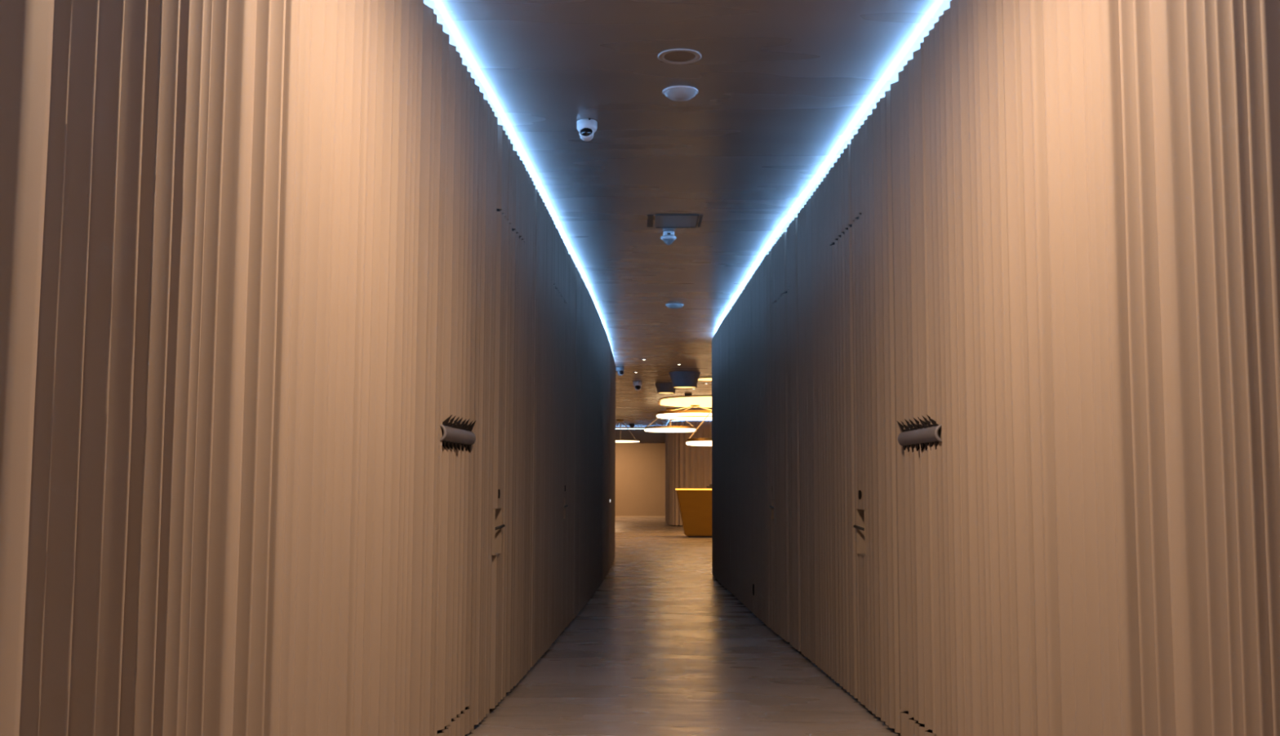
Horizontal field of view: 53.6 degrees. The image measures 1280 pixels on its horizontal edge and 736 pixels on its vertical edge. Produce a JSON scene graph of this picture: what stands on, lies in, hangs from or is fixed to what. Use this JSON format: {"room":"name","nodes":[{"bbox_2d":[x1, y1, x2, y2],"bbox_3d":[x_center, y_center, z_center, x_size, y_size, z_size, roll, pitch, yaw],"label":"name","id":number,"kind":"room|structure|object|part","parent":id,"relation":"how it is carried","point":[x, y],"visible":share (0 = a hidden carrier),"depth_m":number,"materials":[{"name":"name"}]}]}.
{"room":"corridor","nodes":[
{"label":"corridor","id":0,"kind":"room"},
{"bbox_2d":[0,0,1279,735],"bbox_3d":[0.996,0.357,7.777,13.780,2.800,21.452,0,-5,0],"label":"wall","id":1,"kind":"structure","parent":0,"point":[221,221],"depth_m":3.08,"materials":[{"name":"beige wood"}]},
{"bbox_2d":[433,33,479,735],"bbox_3d":[-0.722,0.062,5.023,0.096,2.601,0.711,0,-5,6],"label":"door","id":2,"kind":"structure","parent":1,"relation":"in","point":[457,438],"depth_m":4.97,"materials":[{"name":"beige wood"}]},
{"bbox_3d":[-0.729,0.266,4.961,0.069,0.069,0.612,0,-5,3],"label":"pull handle","id":3,"kind":"part","parent":2,"relation":"part of","materials":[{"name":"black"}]},
{"bbox_2d":[489,211,524,709],"bbox_3d":[-0.646,0.441,6.255,0.079,2.295,0.940,0,-5,6],"label":"door","id":4,"kind":"structure","parent":1,"relation":"in","point":[508,371],"depth_m":6.18,"materials":[{"name":"beige wood"}]},
{"bbox_3d":[-0.676,0.747,5.873,0.014,0.040,0.178,-2,-6,24],"label":"latch lever","id":5,"kind":"part","parent":4,"relation":"part of","materials":[{"name":"grey metal"}]},
{"bbox_2d":[550,285,568,645],"bbox_3d":[-0.550,0.652,8.562,0.081,2.305,0.969,0,-5,0],"label":"door","id":6,"kind":"structure","parent":1,"relation":"in","point":[559,348],"depth_m":8.52,"materials":[{"name":"brown wood"}]},
{"bbox_2d":[768,288,793,646],"bbox_3d":[0.980,0.662,8.562,0.078,2.295,0.968,0,-5,-3],"label":"door","id":7,"kind":"structure","parent":1,"relation":"in","point":[781,425],"depth_m":8.51,"materials":[{"name":"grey wood"}]},
{"bbox_2d":[829,215,867,708],"bbox_3d":[1.038,0.454,6.306,0.078,2.290,0.876,1,-5,-4],"label":"door","id":8,"kind":"structure","parent":1,"relation":"in","point":[846,348],"depth_m":6.26,"materials":[{"name":"beige wood"}]},
{"bbox_3d":[1.055,0.760,5.952,0.014,0.040,0.178,2,-6,-22],"label":"latch lever","id":9,"kind":"part","parent":8,"relation":"part of","materials":[{"name":"grey metal"}]},
{"bbox_2d":[889,27,946,735],"bbox_3d":[1.086,0.059,4.933,0.084,2.601,0.712,0,-5,-3],"label":"door","id":10,"kind":"structure","parent":1,"relation":"in","point":[917,384],"depth_m":4.90,"materials":[{"name":"beige wood"}]},
{"bbox_3d":[1.089,0.263,4.870,0.069,0.069,0.612,0,-5,-2],"label":"pull handle","id":11,"kind":"part","parent":10,"relation":"part of","materials":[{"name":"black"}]},
{"bbox_2d":[614,443,665,515],"bbox_3d":[0.989,3.550,42.002,14.000,2.800,0.200,0,-5,0],"label":"wall","id":12,"kind":"structure","parent":0,"point":[640,468],"depth_m":41.89,"materials":[{"name":"beige paint"}]},
{"bbox_2d":[614,515,665,517],"bbox_3d":[0.984,4.906,41.765,14.000,0.055,0.020,0,-5,0],"label":"baseboard","id":13,"kind":"structure","parent":12,"relation":"attached to","point":[615,516],"depth_m":41.76,"materials":[{"name":"beige wood"}]},
{"bbox_2d":[615,429,665,443],"bbox_3d":[0.990,3.209,37.991,14.000,2.733,0.250,0,-5,0],"label":"wall","id":14,"kind":"structure","parent":0,"point":[643,437],"depth_m":37.98,"materials":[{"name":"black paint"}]},
{"bbox_2d":[615,428,644,429],"bbox_3d":[-1.506,1.826,38.034,8.800,0.014,0.020,0,-5,0],"label":"led strip","id":15,"kind":"object","parent":14,"relation":"on","point":[615,428],"visible":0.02,"depth_m":38.02,"materials":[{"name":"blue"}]},
{"bbox_2d":[465,517,900,735],"bbox_3d":[0.991,2.889,19.416,14.400,0.080,45.600,0,-5,0],"label":"floor","id":16,"kind":"structure","parent":0,"point":[661,647],"depth_m":7.17,"materials":[{"name":"wood"}]},
{"bbox_2d":[675,488,711,537],"bbox_3d":[2.391,2.965,25.998,3.310,1.000,0.950,0,-5,0],"label":"reception desk","id":17,"kind":"object","parent":16,"relation":"on","point":[695,504],"visible":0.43,"depth_m":25.61,"materials":[{"name":"orange wood"}]},
{"bbox_2d":[675,488,711,490],"bbox_3d":[2.392,2.497,26.041,3.310,0.030,0.950,0,-5,0],"label":"light","id":18,"kind":"object","parent":17,"relation":"on","point":[675,489],"depth_m":25.57,"materials":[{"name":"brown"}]},
{"bbox_2d":[675,488,711,488],"bbox_3d":[2.392,2.475,26.043,3.300,0.015,0.940,0,-5,0],"label":"countertop","id":19,"kind":"structure","parent":17,"relation":"on","point":[675,488],"depth_m":25.58,"materials":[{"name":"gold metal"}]},
{"bbox_2d":[423,0,951,428],"bbox_3d":[1.000,0.022,19.683,14.400,0.080,45.600,0,-5,0],"label":"ceiling","id":20,"kind":"structure","parent":0,"point":[784,87],"depth_m":6.16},
{"bbox_2d":[577,118,597,141],"bbox_3d":[-0.258,-1.151,6.172,0.100,0.102,0.103,0,-5,2],"label":"security camera","id":21,"kind":"object","parent":20,"relation":"attached to","point":[586,128],"visible":1,"depth_m":6.13,"materials":[{"name":"white plastic"}]},
{"bbox_2d":[615,367,624,376],"bbox_3d":[-0.298,0.054,18.935,0.130,0.133,0.134,3,-6,-29],"label":"security camera","id":22,"kind":"object","parent":20,"relation":"attached to","point":[620,370],"visible":1,"depth_m":18.88,"materials":[{"name":"grey plastic"}]},
{"bbox_2d":[615,419,639,442],"bbox_3d":[-0.525,1.688,33.990,1.026,0.590,1.026,0,-5,0],"label":"pendant","id":23,"kind":"object","parent":20,"relation":"hanging from","point":[618,420],"visible":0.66,"depth_m":33.92,"materials":[{"name":"white"}]},
{"bbox_2d":[632,381,642,391],"bbox_3d":[-0.041,0.312,21.521,0.160,0.163,0.165,1,-5,-6],"label":"security camera","id":24,"kind":"object","parent":20,"relation":"attached to","point":[637,384],"visible":1,"depth_m":21.46,"materials":[{"name":"white plastic"}]},
{"bbox_2d":[654,382,675,394],"bbox_3d":[0.454,0.356,21.962,0.400,0.167,0.400,0,-5,0],"label":"lamp","id":25,"kind":"object","parent":20,"relation":"attached to","point":[662,388],"visible":0.89,"depth_m":21.82,"materials":[{"name":"black metal"}]},
{"bbox_2d":[661,231,676,244],"bbox_3d":[0.201,-0.904,8.852,0.110,0.093,0.110,0,-5,0],"label":"sensor","id":26,"kind":"object","parent":20,"relation":"attached to","point":[668,237],"visible":1,"depth_m":8.82,"materials":[{"name":"white plastic"}]},
{"bbox_2d":[644,408,696,432],"bbox_3d":[0.696,1.192,29.015,1.198,0.519,1.198,0,-5,0],"label":"pendant","id":27,"kind":"object","parent":20,"relation":"hanging from","point":[670,428],"visible":0.91,"depth_m":28.62,"materials":[{"name":"white"}]},
{"bbox_2d":[665,303,684,309],"bbox_3d":[0.341,-0.599,12.406,0.180,0.040,0.180,0,-5,0],"label":"smoke detector","id":28,"kind":"object","parent":20,"relation":"in","point":[674,306],"visible":1,"depth_m":12.35,"materials":[{"name":"white plastic"}]},
{"bbox_2d":[647,214,702,228],"bbox_3d":[0.231,-0.982,8.488,0.365,0.006,0.410,0,-5,0],"label":"ceiling slot","id":29,"kind":"object","parent":20,"relation":"attached to","point":[663,221],"visible":1,"depth_m":8.49,"materials":[{"name":"grey metal"}]},
{"bbox_3d":[0.243,-0.984,8.488,0.270,0.003,0.380,0,-5,0],"label":"panel","id":30,"kind":"part","parent":29,"relation":"part of","materials":[{"name":"grey metal"}]},
{"bbox_2d":[657,48,701,64],"bbox_3d":[0.164,-1.286,5.234,0.180,0.006,0.180,0,-5,0],"label":"recessed light","id":31,"kind":"object","parent":20,"relation":"in","point":[673,56],"visible":1,"depth_m":5.23,"materials":[{"name":"grey"}]},
{"bbox_2d":[662,85,697,101],"bbox_3d":[0.182,-1.225,5.700,0.160,0.040,0.160,0,-5,0],"label":"smoke detector","id":32,"kind":"object","parent":20,"relation":"in","point":[677,93],"visible":1,"depth_m":5.66,"materials":[{"name":"white plastic"}]},
{"bbox_2d":[656,404,711,419],"bbox_3d":[1.197,0.938,27.532,1.680,0.286,1.680,0,-5,0],"label":"pendant","id":33,"kind":"object","parent":20,"relation":"hanging from","point":[674,414],"visible":0.73,"depth_m":27.10,"materials":[{"name":"white plastic"}]},
{"bbox_2d":[657,395,711,408],"bbox_3d":[2.513,0.717,26.574,4.250,0.016,3.630,0,-5,0],"label":"pendant lamp","id":34,"kind":"object","parent":20,"relation":"attached to","point":[705,402],"visible":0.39,"depth_m":26.46,"materials":[{"name":"beige"}]},
{"bbox_2d":[669,371,700,388],"bbox_3d":[0.699,0.192,19.818,0.500,0.237,0.500,0,-5,0],"label":"lamp","id":35,"kind":"object","parent":20,"relation":"attached to","point":[680,380],"visible":1,"depth_m":19.64,"materials":[{"name":"black metal"}]},
{"bbox_2d":[675,386,693,388],"bbox_3d":[0.699,0.305,19.808,0.356,0.010,0.356,0,-5,0],"label":"diffuser","id":36,"kind":"object","parent":35,"relation":"attached to","point":[676,387],"depth_m":19.81,"materials":[{"name":"beige plastic"}]},
{"bbox_2d":[684,393,692,396],"bbox_3d":[0.928,0.523,24.357,0.150,0.050,0.150,0,-5,0],"label":"smoke detector","id":37,"kind":"object","parent":20,"relation":"attached to","point":[686,394],"visible":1,"depth_m":24.30,"materials":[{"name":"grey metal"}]},
{"bbox_2d":[685,410,711,446],"bbox_3d":[1.677,1.081,25.510,1.504,0.944,1.504,0,-5,0],"label":"pendant","id":38,"kind":"object","parent":20,"relation":"hanging from","point":[690,442],"visible":0.42,"depth_m":25.10,"materials":[{"name":"white"}]},
{"bbox_2d":[697,377,711,381],"bbox_3d":[2.164,0.187,20.899,2.550,0.016,0.630,0,-5,0],"label":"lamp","id":39,"kind":"object","parent":20,"relation":"attached to","point":[700,379],"visible":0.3,"depth_m":20.83,"materials":[{"name":"beige"}]},
{"bbox_2d":[665,419,711,526],"bbox_3d":[4.243,2.936,35.305,6.989,2.800,4.952,0,-5,0],"label":"wall","id":40,"kind":"structure","parent":0,"point":[686,466],"depth_m":32.98,"materials":[{"name":"brown wood"}]}
]}

